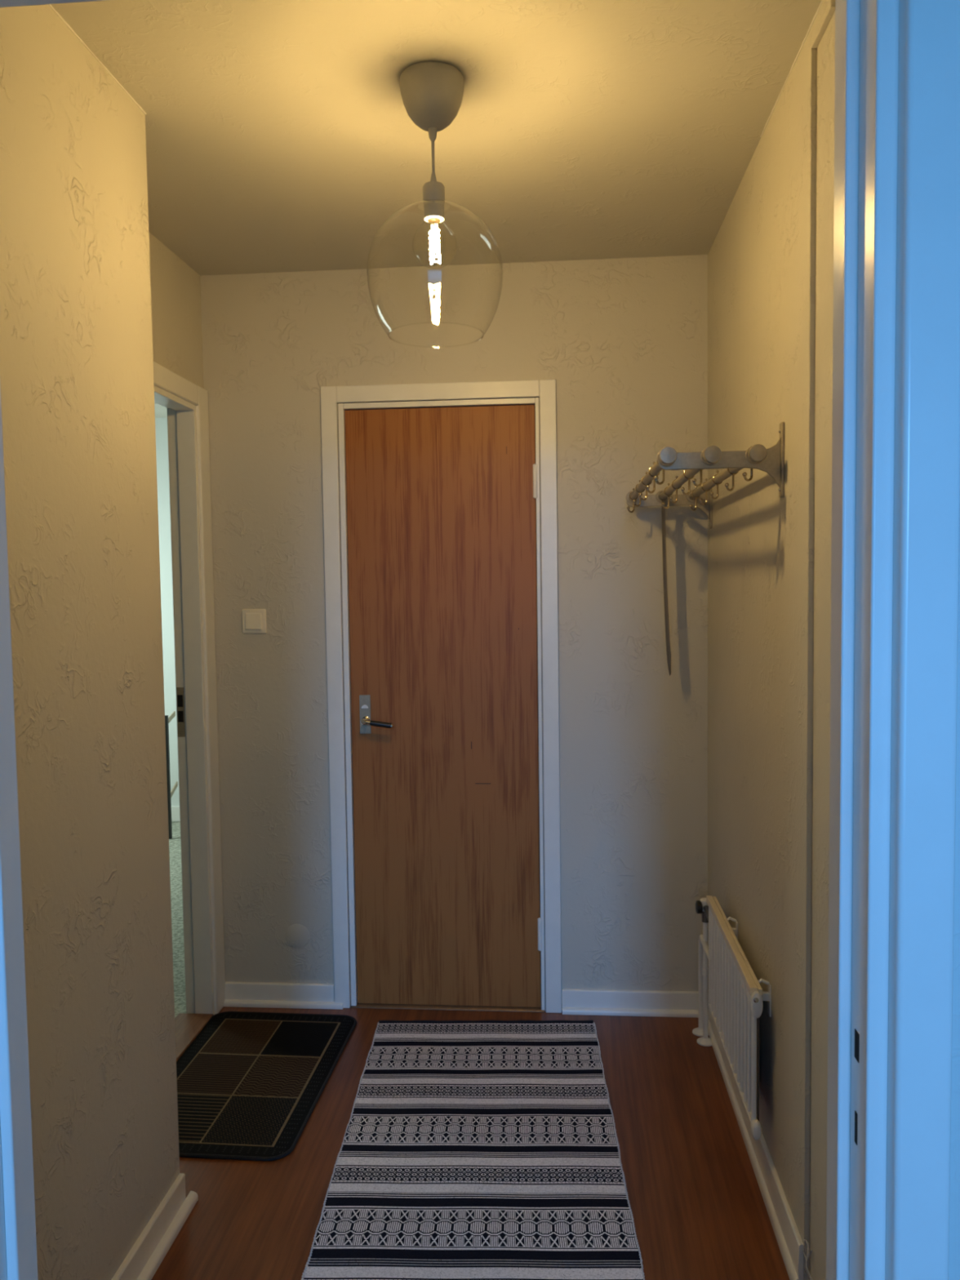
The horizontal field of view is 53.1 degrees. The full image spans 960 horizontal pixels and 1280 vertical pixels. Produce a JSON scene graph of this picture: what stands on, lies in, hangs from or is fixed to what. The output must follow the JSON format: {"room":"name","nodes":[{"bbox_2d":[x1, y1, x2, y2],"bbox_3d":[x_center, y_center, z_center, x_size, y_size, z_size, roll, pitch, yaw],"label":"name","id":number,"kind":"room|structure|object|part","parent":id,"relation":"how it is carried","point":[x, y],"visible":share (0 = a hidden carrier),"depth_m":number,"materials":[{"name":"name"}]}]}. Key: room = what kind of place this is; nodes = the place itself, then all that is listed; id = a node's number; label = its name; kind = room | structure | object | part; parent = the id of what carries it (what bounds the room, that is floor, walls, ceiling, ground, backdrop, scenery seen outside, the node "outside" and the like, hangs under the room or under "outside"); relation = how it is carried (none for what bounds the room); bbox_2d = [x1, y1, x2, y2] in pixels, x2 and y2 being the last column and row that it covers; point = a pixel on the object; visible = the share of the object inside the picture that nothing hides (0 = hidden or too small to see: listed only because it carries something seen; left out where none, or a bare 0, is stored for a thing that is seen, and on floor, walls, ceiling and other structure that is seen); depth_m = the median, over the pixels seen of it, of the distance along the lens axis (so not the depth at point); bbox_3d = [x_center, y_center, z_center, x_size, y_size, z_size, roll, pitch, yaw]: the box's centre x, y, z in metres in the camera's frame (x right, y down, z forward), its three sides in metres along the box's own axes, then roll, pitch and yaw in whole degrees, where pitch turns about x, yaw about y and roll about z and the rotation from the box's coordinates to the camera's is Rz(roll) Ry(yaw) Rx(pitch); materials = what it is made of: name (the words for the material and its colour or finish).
{"room":"entrance hallway","nodes":[
{"label":"entrance hallway","id":0,"kind":"room"},
{"bbox_2d":[0,4,179,1279],"bbox_3d":[-0.954,0.121,1.608,0.391,2.470,1.152,-1,3,5],"label":"wall","id":1,"kind":"structure","parent":0,"point":[77,360],"depth_m":1.80,"materials":[{"name":"paint"}]},
{"bbox_2d":[48,4,146,115],"bbox_3d":[-0.773,-1.114,1.550,0.006,0.005,1.088,-1,3,5],"label":"trim","id":2,"kind":"structure","parent":1,"relation":"attached to","point":[49,5],"depth_m":1.86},
{"bbox_2d":[111,1173,198,1279],"bbox_3d":[-0.725,1.309,1.691,0.031,0.082,1.136,-1,3,5],"label":"baseboard","id":3,"kind":"structure","parent":1,"relation":"attached to","point":[147,1254],"depth_m":2.07,"materials":[{"name":"white paint"}]},
{"bbox_2d":[155,417,179,806],"bbox_3d":[-1.969,-0.112,5.934,2.500,2.474,0.100,-1,3,5],"label":"wall","id":4,"kind":"structure","parent":0,"point":[161,424],"depth_m":5.87,"materials":[{"name":"paint"}]},
{"bbox_2d":[171,806,180,821],"bbox_3d":[-1.957,1.077,5.946,2.300,0.090,0.014,-1,3,5],"label":"baseboard","id":5,"kind":"structure","parent":4,"relation":"attached to","point":[175,816],"depth_m":5.93,"materials":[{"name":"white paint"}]},
{"bbox_2d":[148,231,203,388],"bbox_3d":[-0.999,0.057,2.724,0.090,2.470,1.069,-1,3,5],"label":"wall","id":6,"kind":"structure","parent":0,"point":[175,286],"depth_m":2.97,"materials":[{"name":"paint"}]},
{"bbox_2d":[153,361,225,1061],"bbox_3d":[-0.999,0.244,2.753,0.130,2.093,1.027,-1,3,5],"label":"door","id":7,"kind":"structure","parent":6,"relation":"in","point":[186,403],"depth_m":3.17,"materials":[{"name":"white paint"}]},
{"bbox_3d":[-0.991,0.239,3.178,0.026,0.165,0.002,-1,3,5],"label":"strike plate","id":8,"kind":"part","parent":7,"relation":"part of","materials":[{"name":"metal"}]},
{"bbox_2d":[50,0,821,417],"bbox_3d":[-1.368,-1.206,2.403,4.300,0.100,7.300,-1,3,5],"label":"ceiling","id":9,"kind":"structure","parent":0,"point":[282,136],"depth_m":2.15,"materials":[{"name":"white paint"}]},
{"bbox_2d":[366,61,502,347],"bbox_3d":[-0.095,-0.889,1.975,0.280,0.519,0.280,-1,3,5],"label":"pendant lamp","id":10,"kind":"object","parent":9,"relation":"hanging from","point":[432,92],"visible":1,"depth_m":1.93,"materials":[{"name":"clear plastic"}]},
{"bbox_3d":[-0.096,-0.990,1.969,0.006,0.077,0.006,-1,3,5],"label":"cord","id":11,"kind":"part","parent":10,"relation":"part of","materials":[{"name":"grey plastic"}]},
{"bbox_2d":[422,172,444,222],"bbox_3d":[-0.095,-0.911,1.974,0.045,0.095,0.045,-1,3,5],"label":"socket","id":12,"kind":"object","parent":10,"relation":"attached to","point":[433,210],"depth_m":1.96,"materials":[{"name":"grey plastic"}]},
{"bbox_3d":[-0.093,-0.762,1.982,0.280,0.261,0.280,-1,3,5],"label":"lamp shade","id":13,"kind":"part","parent":10,"relation":"part of","materials":[{"name":"clear glass"}]},
{"bbox_2d":[200,254,707,1011],"bbox_3d":[-0.071,0.015,3.233,1.875,2.470,0.100,-1,3,5],"label":"wall","id":14,"kind":"structure","parent":0,"point":[623,341],"depth_m":3.16,"materials":[{"name":"paint"}]},
{"bbox_2d":[241,608,266,633],"bbox_3d":[-0.760,-0.063,3.226,0.083,0.082,0.017,-1,3,5],"label":"light switch","id":15,"kind":"object","parent":14,"relation":"attached to","point":[254,620],"visible":1,"depth_m":3.22,"materials":[{"name":"beige plastic"}]},
{"bbox_2d":[223,982,343,1009],"bbox_3d":[-0.673,1.218,3.290,0.415,0.078,0.025,-1,3,5],"label":"baseboard","id":16,"kind":"structure","parent":14,"relation":"attached to","point":[237,994],"depth_m":3.29,"materials":[{"name":"white paint"}]},
{"bbox_2d":[284,924,310,948],"bbox_3d":[-0.625,1.015,3.286,0.087,0.087,0.002,-1,3,5],"label":"plate","id":17,"kind":"object","parent":14,"relation":"attached to","point":[296,935],"visible":1,"depth_m":3.29,"materials":[{"name":"paint"}]},
{"bbox_2d":[320,379,561,1013],"bbox_3d":[-0.123,0.206,3.215,0.773,2.092,0.146,-1,3,5],"label":"door","id":18,"kind":"structure","parent":14,"relation":"in","point":[440,513],"depth_m":3.20,"materials":[{"name":"brown wood"}]},
{"bbox_3d":[-0.386,0.249,3.224,0.037,0.130,0.004,-1,3,5],"label":"lock plate","id":19,"kind":"part","parent":18,"relation":"part of","materials":[{"name":"metal"}]},
{"bbox_3d":[-0.376,0.269,3.195,0.040,0.025,0.054,-1,3,5],"label":"handle","id":20,"kind":"part","parent":18,"relation":"part of","materials":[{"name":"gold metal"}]},
{"bbox_2d":[561,988,697,1017],"bbox_3d":[0.514,1.208,3.192,0.481,0.078,0.025,-1,3,5],"label":"baseboard","id":21,"kind":"structure","parent":14,"relation":"attached to","point":[574,1001],"depth_m":3.19,"materials":[{"name":"white paint"}]},
{"bbox_2d":[151,821,789,1279],"bbox_3d":[-1.332,1.349,2.551,4.300,0.080,7.300,-1,3,5],"label":"floor","id":22,"kind":"structure","parent":0,"point":[700,1212],"depth_m":2.35,"materials":[{"name":"brown wood"}]},
{"bbox_2d":[164,711,177,839],"bbox_3d":[-1.827,0.779,5.712,0.022,0.716,0.412,-1,3,-10],"label":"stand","id":23,"kind":"object","parent":22,"relation":"on","point":[167,720],"visible":0.93,"depth_m":5.52,"materials":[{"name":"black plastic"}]},
{"bbox_3d":[-1.793,0.790,5.521,0.018,0.716,0.020,-1,3,5],"label":"post","id":24,"kind":"part","parent":23,"relation":"part of","materials":[{"name":"black plastic"}]},
{"bbox_3d":[-1.835,0.461,5.703,0.008,0.028,0.392,-1,3,-11],"label":"rail","id":25,"kind":"part","parent":23,"relation":"part of","materials":[{"name":"brown wood"}]},
{"bbox_3d":[-1.829,0.896,5.728,0.008,0.028,0.392,-1,3,-11],"label":"rail","id":26,"kind":"part","parent":23,"relation":"part of","materials":[{"name":"brown wood"}]},
{"bbox_2d":[176,1011,356,1160],"bbox_3d":[-0.687,1.279,2.824,0.515,0.009,0.819,-1,3,5],"label":"door mat","id":27,"kind":"object","parent":22,"relation":"on","point":[250,1084],"visible":0.85,"depth_m":2.79,"materials":[{"name":"black rubber"},{"name":"brown textile"}]},
{"bbox_2d":[301,1020,644,1279],"bbox_3d":[-0.008,1.305,2.224,0.715,0.011,1.859,-1,3,2],"label":"striped rug","id":28,"kind":"object","parent":22,"relation":"on","point":[470,1149],"visible":1,"depth_m":2.38,"materials":[{"name":"fabric"}]},
{"bbox_2d":[802,1239,812,1279],"bbox_3d":[0.650,1.261,1.876,0.015,0.116,0.114,-1,3,5],"label":"cable","id":29,"kind":"object","parent":22,"relation":"on","point":[808,1255],"visible":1,"depth_m":1.91,"materials":[{"name":"white plastic"}]},
{"bbox_2d":[707,0,835,1279],"bbox_3d":[0.704,0.075,2.006,0.111,2.470,2.222,-1,3,5],"label":"wall","id":30,"kind":"structure","parent":0,"point":[771,256],"depth_m":2.09,"materials":[{"name":"paint"}]},
{"bbox_2d":[626,422,784,528],"bbox_3d":[0.552,-0.405,2.535,0.269,0.169,1.042,-1,3,5],"label":"coat rack","id":31,"kind":"object","parent":30,"relation":"attached to","point":[771,460],"visible":0.99,"depth_m":2.06,"materials":[{"name":"metal"}]},
{"bbox_2d":[658,491,671,675],"bbox_3d":[0.578,-0.175,3.003,0.038,0.576,0.041,-1,3,5],"label":"shoehorn","id":32,"kind":"object","parent":31,"relation":"hanging from","point":[663,511],"visible":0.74,"depth_m":3.01,"materials":[{"name":"metal"}]},
{"bbox_2d":[692,895,771,1140],"bbox_3d":[0.676,1.019,2.622,0.064,0.514,0.898,-1,3,4],"label":"radiator","id":33,"kind":"object","parent":30,"relation":"attached to","point":[728,985],"visible":1,"depth_m":2.46,"materials":[{"name":"white metal"}]},
{"bbox_3d":[0.678,0.826,2.970,0.019,0.040,0.040,-1,3,5],"label":"thermostat knob","id":34,"kind":"part","parent":33,"relation":"part of","materials":[{"name":"black plastic"}]},
{"bbox_3d":[0.654,0.779,2.501,0.028,0.019,0.651,-1,3,5],"label":"rail","id":35,"kind":"part","parent":33,"relation":"part of","materials":[{"name":"beige paint"}]},
{"bbox_2d":[708,1008,804,1279],"bbox_3d":[0.693,1.232,2.548,0.020,0.098,1.226,-1,3,5],"label":"baseboard","id":36,"kind":"structure","parent":30,"relation":"attached to","point":[790,1243],"depth_m":2.21,"materials":[{"name":"white paint"}]},
{"bbox_2d":[760,0,823,137],"bbox_3d":[0.633,-1.158,1.966,0.004,0.004,0.550,-1,3,5],"label":"trim","id":37,"kind":"structure","parent":30,"relation":"attached to","point":[815,16],"depth_m":1.92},
{"bbox_2d":[948,543,959,1279],"bbox_3d":[-0.073,0.148,0.925,3.200,2.470,0.082,-1,3,5],"label":"wall","id":38,"kind":"structure","parent":0,"point":[954,1204],"depth_m":0.86,"materials":[{"name":"paint"}]},
{"bbox_2d":[0,0,959,1279],"bbox_3d":[-0.073,0.338,0.924,0.978,2.091,0.110,-1,3,5],"label":"door","id":39,"kind":"structure","parent":38,"relation":"in","point":[895,440],"depth_m":0.84,"materials":[{"name":"white paint"}]},
{"bbox_3d":[-0.076,0.341,0.883,0.978,2.091,0.026,-1,3,5],"label":"casing","id":40,"kind":"part","parent":39,"relation":"part of","materials":[{"name":"white paint"}]}
]}

